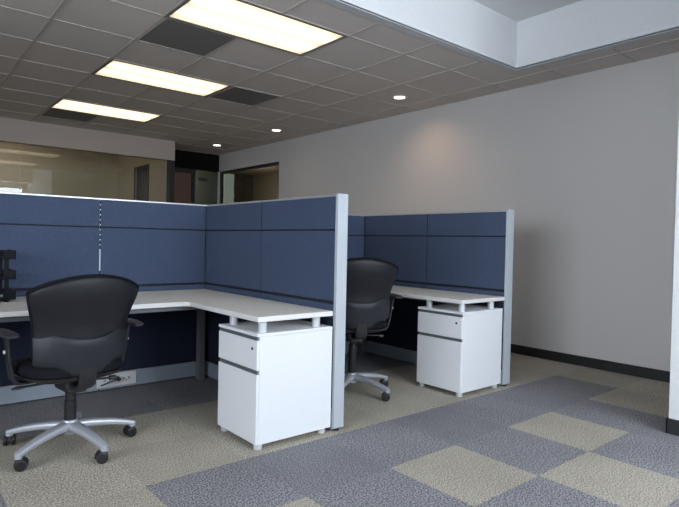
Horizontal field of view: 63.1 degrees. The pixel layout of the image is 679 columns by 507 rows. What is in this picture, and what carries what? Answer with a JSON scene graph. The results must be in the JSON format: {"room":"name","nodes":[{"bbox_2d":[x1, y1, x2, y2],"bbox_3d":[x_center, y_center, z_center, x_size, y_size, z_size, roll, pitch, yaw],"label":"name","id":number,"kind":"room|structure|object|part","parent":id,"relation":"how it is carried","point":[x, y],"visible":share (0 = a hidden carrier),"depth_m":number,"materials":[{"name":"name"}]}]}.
{"room":"open-plan office","nodes":[
{"label":"open-plan office","id":0,"kind":"room"},
{"bbox_2d":[0,143,117,198],"bbox_3d":[-7.672,-0.616,9.028,7.845,2.833,0.120,0,2,-40],"label":"window","id":1,"kind":"structure","parent":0,"point":[23,169],"depth_m":10.74,"materials":[{"name":"glass"}]},
{"bbox_2d":[0,117,174,160],"bbox_3d":[-5.939,-1.789,7.061,7.965,0.333,0.120,0,2,-40],"label":"wall","id":2,"kind":"structure","parent":0,"point":[17,131],"depth_m":8.62,"materials":[{"name":"beige paint"}]},
{"bbox_2d":[166,160,174,202],"bbox_3d":[-5.969,-0.373,7.090,7.965,2.500,0.120,0,2,-40],"label":"trim","id":3,"kind":"structure","parent":2,"relation":"attached to","point":[170,163],"depth_m":9.55,"materials":[{"name":"black"}]},
{"bbox_2d":[117,155,166,201],"bbox_3d":[-3.829,-0.568,10.643,0.119,2.833,2.585,0,2,-40],"label":"wall","id":4,"kind":"structure","parent":0,"point":[126,164],"depth_m":10.53,"materials":[{"name":"paint"}]},
{"bbox_2d":[134,164,148,200],"bbox_3d":[-3.752,-0.831,10.453,0.020,1.650,0.740,0,2,-40],"label":"trim","id":5,"kind":"structure","parent":4,"relation":"attached to","point":[135,168],"depth_m":10.31,"materials":[{"name":"black"}]},
{"bbox_2d":[136,167,147,200],"bbox_3d":[-3.706,-0.835,10.491,0.060,1.580,0.680,0,2,-40],"label":"door","id":6,"kind":"structure","parent":4,"relation":"in","point":[142,173],"depth_m":10.48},
{"bbox_2d":[175,150,218,171],"bbox_3d":[-2.933,-1.800,10.672,1.284,0.333,0.120,0,2,-40],"label":"wall","id":7,"kind":"structure","parent":0,"point":[183,159],"depth_m":10.73,"materials":[{"name":"black paint"}]},
{"bbox_2d":[174,172,190,203],"bbox_3d":[-3.085,-0.346,10.561,0.515,2.405,0.109,0,2,-40],"label":"door","id":8,"kind":"structure","parent":7,"relation":"in","point":[182,181],"depth_m":10.60,"materials":[{"name":"brown wood"}]},
{"bbox_2d":[175,167,194,203],"bbox_3d":[-3.154,-0.385,10.541,0.786,2.500,0.100,0,2,-40],"label":"trim","id":9,"kind":"structure","parent":7,"relation":"attached to","point":[181,170],"depth_m":10.71,"materials":[{"name":"black"}]},
{"bbox_2d":[195,170,217,204],"bbox_3d":[-2.639,-0.382,10.927,0.498,2.500,0.070,0,2,-40],"label":"door","id":10,"kind":"structure","parent":7,"relation":"in","point":[206,182],"depth_m":10.93,"materials":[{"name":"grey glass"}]},
{"bbox_2d":[224,173,252,203],"bbox_3d":[-3.658,-0.618,13.282,3.536,2.833,0.120,0,2,-40],"label":"wall","id":11,"kind":"structure","parent":0,"point":[237,187],"depth_m":14.07,"materials":[{"name":"grey paint"}]},
{"bbox_2d":[253,172,278,200],"bbox_3d":[-0.182,-0.601,11.967,0.100,3.000,6.600,0,2,-40],"label":"wall","id":12,"kind":"structure","parent":0,"point":[265,186],"depth_m":13.89,"materials":[{"name":"paint"}]},
{"bbox_2d":[0,352,678,506],"bbox_3d":[-2.089,1.059,5.209,11.500,0.120,14.600,0,2,-40],"label":"floor","id":13,"kind":"structure","parent":0,"point":[558,434],"depth_m":3.07,"materials":[{"name":"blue carpet"}]},
{"bbox_2d":[0,274,143,471],"bbox_3d":[-1.440,0.578,2.992,0.659,0.961,0.739,2,2,40],"label":"office chair","id":14,"kind":"object","parent":13,"relation":"on","point":[80,325],"visible":1,"depth_m":2.82,"materials":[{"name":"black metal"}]},
{"bbox_3d":[-1.616,0.543,2.861,0.079,0.268,0.228,2,2,43],"label":"armrest","id":15,"kind":"part","parent":14,"relation":"part of","materials":[{"name":"black plastic"}]},
{"bbox_3d":[-1.610,0.695,2.911,0.207,0.020,0.032,0,2,-38],"label":"height lever","id":16,"kind":"part","parent":14,"relation":"part of","materials":[{"name":"black plastic"}]},
{"bbox_2d":[12,357,122,378],"bbox_3d":[-1.478,0.607,3.026,0.479,0.099,0.519,2,2,43],"label":"seat cushion","id":17,"kind":"object","parent":14,"relation":"on","point":[23,368],"depth_m":2.83,"materials":[{"name":"fabric"}]},
{"bbox_2d":[26,274,138,359],"bbox_3d":[-1.314,0.348,2.872,0.185,0.494,0.579,2,2,43],"label":"backrest","id":18,"kind":"object","parent":14,"relation":"on","point":[80,317],"depth_m":2.79,"materials":[{"name":"fabric"}]},
{"bbox_3d":[-1.342,0.706,3.107,0.167,0.029,0.026,0,2,-44],"label":"tilt knob","id":19,"kind":"part","parent":14,"relation":"part of","materials":[{"name":"black plastic"}]},
{"bbox_3d":[-1.324,0.543,3.174,0.079,0.268,0.228,2,2,43],"label":"armrest","id":20,"kind":"part","parent":14,"relation":"part of","materials":[{"name":"black plastic"}]},
{"bbox_2d":[0,289,332,379],"bbox_3d":[-1.684,0.684,3.063,2.860,0.735,1.690,0,2,-40],"label":"desk","id":21,"kind":"object","parent":13,"relation":"on","point":[254,309],"visible":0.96,"depth_m":3.57,"materials":[{"name":"laminate"}]},
{"bbox_2d":[0,249,15,301],"bbox_3d":[-2.224,0.137,3.428,0.340,0.321,0.250,0,2,-40],"label":"tray","id":22,"kind":"object","parent":21,"relation":"on","point":[6,273],"visible":1,"depth_m":3.42,"materials":[{"name":"black plastic"}]},
{"bbox_3d":[-2.206,0.139,3.594,0.024,0.310,0.012,0,2,-40],"label":"post","id":23,"kind":"part","parent":22,"relation":"part of","materials":[{"name":"black plastic"}]},
{"bbox_3d":[-2.058,0.146,3.417,0.024,0.310,0.012,0,2,-40],"label":"post","id":24,"kind":"part","parent":22,"relation":"part of","materials":[{"name":"black plastic"}]},
{"bbox_2d":[0,249,15,258],"bbox_3d":[-2.221,0.004,3.426,0.340,0.055,0.250,0,2,-40],"label":"tray","id":25,"kind":"object","parent":22,"relation":"on","point":[4,254],"depth_m":3.42,"materials":[{"name":"black plastic"}]},
{"bbox_2d":[0,269,15,279],"bbox_3d":[-2.224,0.129,3.428,0.340,0.055,0.250,0,2,-40],"label":"tray","id":26,"kind":"object","parent":22,"relation":"on","point":[5,274],"depth_m":3.42,"materials":[{"name":"black plastic"}]},
{"bbox_2d":[0,288,15,299],"bbox_3d":[-2.226,0.254,3.431,0.340,0.055,0.250,0,2,-40],"label":"tray","id":27,"kind":"object","parent":22,"relation":"on","point":[7,293],"depth_m":3.42,"materials":[{"name":"black plastic"}]},
{"bbox_2d":[0,289,332,322],"bbox_3d":[-1.677,0.332,3.055,2.860,0.030,1.690,0,2,-40],"label":"countertop","id":28,"kind":"structure","parent":21,"relation":"on","point":[254,309],"depth_m":3.50,"materials":[{"name":"laminate"}]},
{"bbox_3d":[-1.142,0.680,4.549,0.050,0.705,0.060,0,2,-40],"label":"leg","id":29,"kind":"part","parent":21,"relation":"part of","materials":[{"name":"grey metal"}]},
{"bbox_2d":[0,192,365,404],"bbox_3d":[-1.718,0.309,4.159,5.274,1.438,0.136,0,2,-40],"label":"wall","id":30,"kind":"structure","parent":13,"relation":"on","point":[157,246],"depth_m":4.20,"materials":[{"name":"blue fabric"}]},
{"bbox_2d":[97,370,135,387],"bbox_3d":[-1.684,0.950,4.182,0.290,0.096,0.008,0,2,-40],"label":"outlet plate","id":31,"kind":"object","parent":30,"relation":"attached to","point":[128,377],"depth_m":4.20,"materials":[{"name":"grey plastic"}]},
{"bbox_2d":[122,375,130,380],"bbox_3d":[-1.627,0.950,4.223,0.070,0.034,0.003,0,2,-40],"label":"socket","id":32,"kind":"object","parent":30,"relation":"attached to","point":[124,377],"depth_m":4.22,"materials":[{"name":"grey plastic"}]},
{"bbox_2d":[218,316,332,449],"bbox_3d":[-0.392,0.721,3.333,0.528,0.705,0.444,0,2,-40],"label":"pedestal","id":33,"kind":"object","parent":13,"relation":"on","point":[274,377],"visible":0.91,"depth_m":3.16,"materials":[{"name":"paint"}]},
{"bbox_3d":[-0.588,0.846,3.174,0.016,0.384,0.436,0,2,-40],"label":"file drawer","id":34,"kind":"part","parent":33,"relation":"part of","materials":[{"name":"paint"}]},
{"bbox_3d":[-0.581,0.549,3.167,0.016,0.162,0.436,0,2,-40],"label":"drawer","id":35,"kind":"part","parent":33,"relation":"part of","materials":[{"name":"paint"}]},
{"bbox_3d":[-0.384,0.440,3.328,0.524,0.017,0.444,0,2,-40],"label":"panel","id":36,"kind":"part","parent":33,"relation":"part of","materials":[{"name":"paint"}]},
{"bbox_2d":[204,193,347,430],"bbox_3d":[-0.541,0.335,4.007,0.086,1.442,1.715,0,2,-40],"label":"wall","id":37,"kind":"structure","parent":13,"relation":"on","point":[288,250],"depth_m":3.74,"materials":[{"name":"blue fabric"}]},
{"bbox_3d":[0.002,0.350,3.360,0.080,1.422,0.024,0,2,-40],"label":"post","id":38,"kind":"part","parent":37,"relation":"part of","materials":[{"name":"metal"}]},
{"bbox_2d":[344,257,402,400],"bbox_3d":[0.097,0.542,4.251,0.734,1.042,0.658,1,1,-15],"label":"office chair","id":39,"kind":"object","parent":13,"relation":"on","point":[370,281],"visible":0.73,"depth_m":4.01,"materials":[{"name":"black plastic"}]},
{"bbox_2d":[345,320,386,328],"bbox_3d":[0.097,0.530,4.252,0.519,0.099,0.479,1,1,-15],"label":"seat cushion","id":40,"kind":"object","parent":39,"relation":"on","point":[350,324],"depth_m":4.02,"materials":[{"name":"fabric"}]},
{"bbox_2d":[347,257,398,299],"bbox_3d":[0.159,0.270,4.037,0.579,0.494,0.185,1,1,-15],"label":"chair back","id":41,"kind":"object","parent":39,"relation":"on","point":[368,278],"depth_m":3.98,"materials":[{"name":"fabric"}]},
{"bbox_3d":[0.255,0.632,4.247,0.167,0.029,0.026,1,1,-12],"label":"tilt knob","id":42,"kind":"part","parent":39,"relation":"part of","materials":[{"name":"black plastic"}]},
{"bbox_3d":[0.308,0.469,4.296,0.228,0.268,0.079,1,1,-15],"label":"armrest","id":43,"kind":"part","parent":39,"relation":"part of","materials":[{"name":"black plastic"}]},
{"bbox_2d":[358,285,504,354],"bbox_3d":[0.151,0.691,4.602,1.670,0.735,1.690,0,2,-40],"label":"desk","id":44,"kind":"object","parent":13,"relation":"on","point":[449,297],"visible":0.26,"depth_m":4.53,"materials":[{"name":"laminate"}]},
{"bbox_3d":[0.237,0.685,5.705,0.050,0.705,0.060,0,2,-40],"label":"leg","id":45,"kind":"part","parent":44,"relation":"part of","materials":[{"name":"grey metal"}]},
{"bbox_2d":[391,285,504,303],"bbox_3d":[0.158,0.339,4.595,1.670,0.030,1.690,0,2,-40],"label":"countertop","id":46,"kind":"structure","parent":44,"relation":"on","point":[409,292],"depth_m":4.49,"materials":[{"name":"laminate"}]},
{"bbox_2d":[365,210,513,385],"bbox_3d":[0.833,0.341,5.160,0.086,1.442,1.715,0,2,-40],"label":"wall","id":47,"kind":"structure","parent":13,"relation":"on","point":[471,251],"depth_m":5.01,"materials":[{"name":"blue fabric"}]},
{"bbox_3d":[1.376,0.355,4.513,0.080,1.422,0.024,0,2,-40],"label":"post","id":48,"kind":"part","parent":47,"relation":"part of","materials":[{"name":"metal"}]},
{"bbox_2d":[417,300,502,396],"bbox_3d":[0.969,0.726,4.474,0.528,0.705,0.444,0,2,-40],"label":"pedestal","id":49,"kind":"object","parent":13,"relation":"on","point":[459,347],"visible":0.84,"depth_m":4.30,"materials":[{"name":"paint"}]},
{"bbox_3d":[0.773,0.852,4.315,0.016,0.384,0.436,0,2,-40],"label":"file drawer","id":50,"kind":"part","parent":49,"relation":"part of","materials":[{"name":"paint"}]},
{"bbox_3d":[0.779,0.555,4.309,0.016,0.162,0.436,0,2,-40],"label":"drawer","id":51,"kind":"part","parent":49,"relation":"part of","materials":[{"name":"paint"}]},
{"bbox_3d":[0.977,0.445,4.470,0.524,0.017,0.444,0,2,-40],"label":"panel","id":52,"kind":"part","parent":49,"relation":"part of","materials":[{"name":"paint"}]},
{"bbox_2d":[0,0,678,174],"bbox_3d":[-2.037,-2.079,5.132,11.822,0.503,14.600,0,2,-40],"label":"ceiling","id":53,"kind":"structure","parent":0,"point":[50,50],"depth_m":5.20,"materials":[{"name":"tile"}]},
{"bbox_2d":[40,108,98,122],"bbox_3d":[-3.753,-1.919,7.690,0.622,0.007,0.638,0,2,-40],"label":"ceiling vent","id":54,"kind":"object","parent":53,"relation":"in","point":[51,112],"visible":1,"depth_m":7.69,"materials":[{"name":"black metal"}]},
{"bbox_2d":[49,98,163,122],"bbox_3d":[-3.098,-1.953,7.384,1.282,0.118,0.658,0,2,-40],"label":"ceiling light","id":55,"kind":"object","parent":53,"relation":"attached to","point":[62,104],"visible":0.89,"depth_m":7.36,"materials":[{"name":"white plastic"}]},
{"bbox_2d":[91,59,231,96],"bbox_3d":[-1.863,-1.895,5.863,1.282,0.118,0.658,0,2,-40],"label":"ceiling light","id":56,"kind":"object","parent":53,"relation":"attached to","point":[113,69],"visible":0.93,"depth_m":5.83,"materials":[{"name":"white plastic"}]},
{"bbox_2d":[137,18,238,56],"bbox_3d":[-1.281,-1.803,4.647,0.622,0.007,0.638,0,2,-40],"label":"ceiling vent","id":57,"kind":"object","parent":53,"relation":"in","point":[168,33],"visible":1,"depth_m":4.63,"materials":[{"name":"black metal"}]},
{"bbox_2d":[208,86,280,105],"bbox_3d":[-1.117,-1.838,6.491,0.622,0.007,0.638,0,2,-40],"label":"ceiling vent","id":58,"kind":"object","parent":53,"relation":"in","point":[234,94],"visible":1,"depth_m":6.48,"materials":[{"name":"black metal"}]},
{"bbox_2d":[164,0,348,55],"bbox_3d":[-0.626,-1.838,4.342,1.282,0.118,0.658,0,2,-40],"label":"ceiling light","id":59,"kind":"object","parent":53,"relation":"attached to","point":[241,19],"visible":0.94,"depth_m":4.31,"materials":[{"name":"white plastic"}]},
{"bbox_2d":[391,95,407,99],"bbox_3d":[0.690,-1.795,6.359,0.184,0.009,0.184,0,2,-40],"label":"recessed light","id":60,"kind":"object","parent":53,"relation":"in","point":[397,97],"visible":1,"depth_m":6.36,"materials":[{"name":"white"}]},
{"bbox_2d":[319,0,678,73],"bbox_3d":[0.708,-1.706,1.697,6.256,0.016,4.390,0,2,-40],"label":"trim","id":61,"kind":"structure","parent":53,"relation":"attached to","point":[340,4],"depth_m":4.53,"materials":[{"name":"grey paint"}]},
{"bbox_2d":[217,52,678,371],"bbox_3d":[-0.383,-0.788,8.720,0.120,3.500,11.305,0,2,-40],"label":"wall","id":62,"kind":"structure","parent":0,"point":[585,164],"depth_m":5.56,"materials":[{"name":"paint"}]},
{"bbox_2d":[219,162,278,203],"bbox_3d":[-1.700,-0.348,10.280,0.070,2.500,2.150,0,2,-40],"label":"trim","id":63,"kind":"structure","parent":62,"relation":"attached to","point":[221,200],"depth_m":10.65,"materials":[{"name":"black"}]},
{"bbox_2d":[510,344,678,435],"bbox_3d":[1.543,1.028,5.186,1.460,0.095,9.900,0,2,-40],"label":"baseboard","id":64,"kind":"structure","parent":62,"relation":"attached to","point":[644,372],"depth_m":5.18,"materials":[{"name":"black plastic"}]},
{"bbox_2d":[474,0,582,21],"bbox_3d":[0.718,-2.176,1.687,6.086,0.050,4.220,0,2,-40],"label":"ceiling","id":65,"kind":"structure","parent":0,"point":[517,10],"depth_m":4.92,"materials":[{"name":"paint"}]},
{"bbox_2d":[669,125,678,419],"bbox_3d":[3.751,-0.576,2.664,1.568,3.500,3.295,0,2,-40],"label":"wall","id":66,"kind":"structure","parent":0,"point":[674,365],"depth_m":3.43,"materials":[{"name":"white paint"}]}
]}

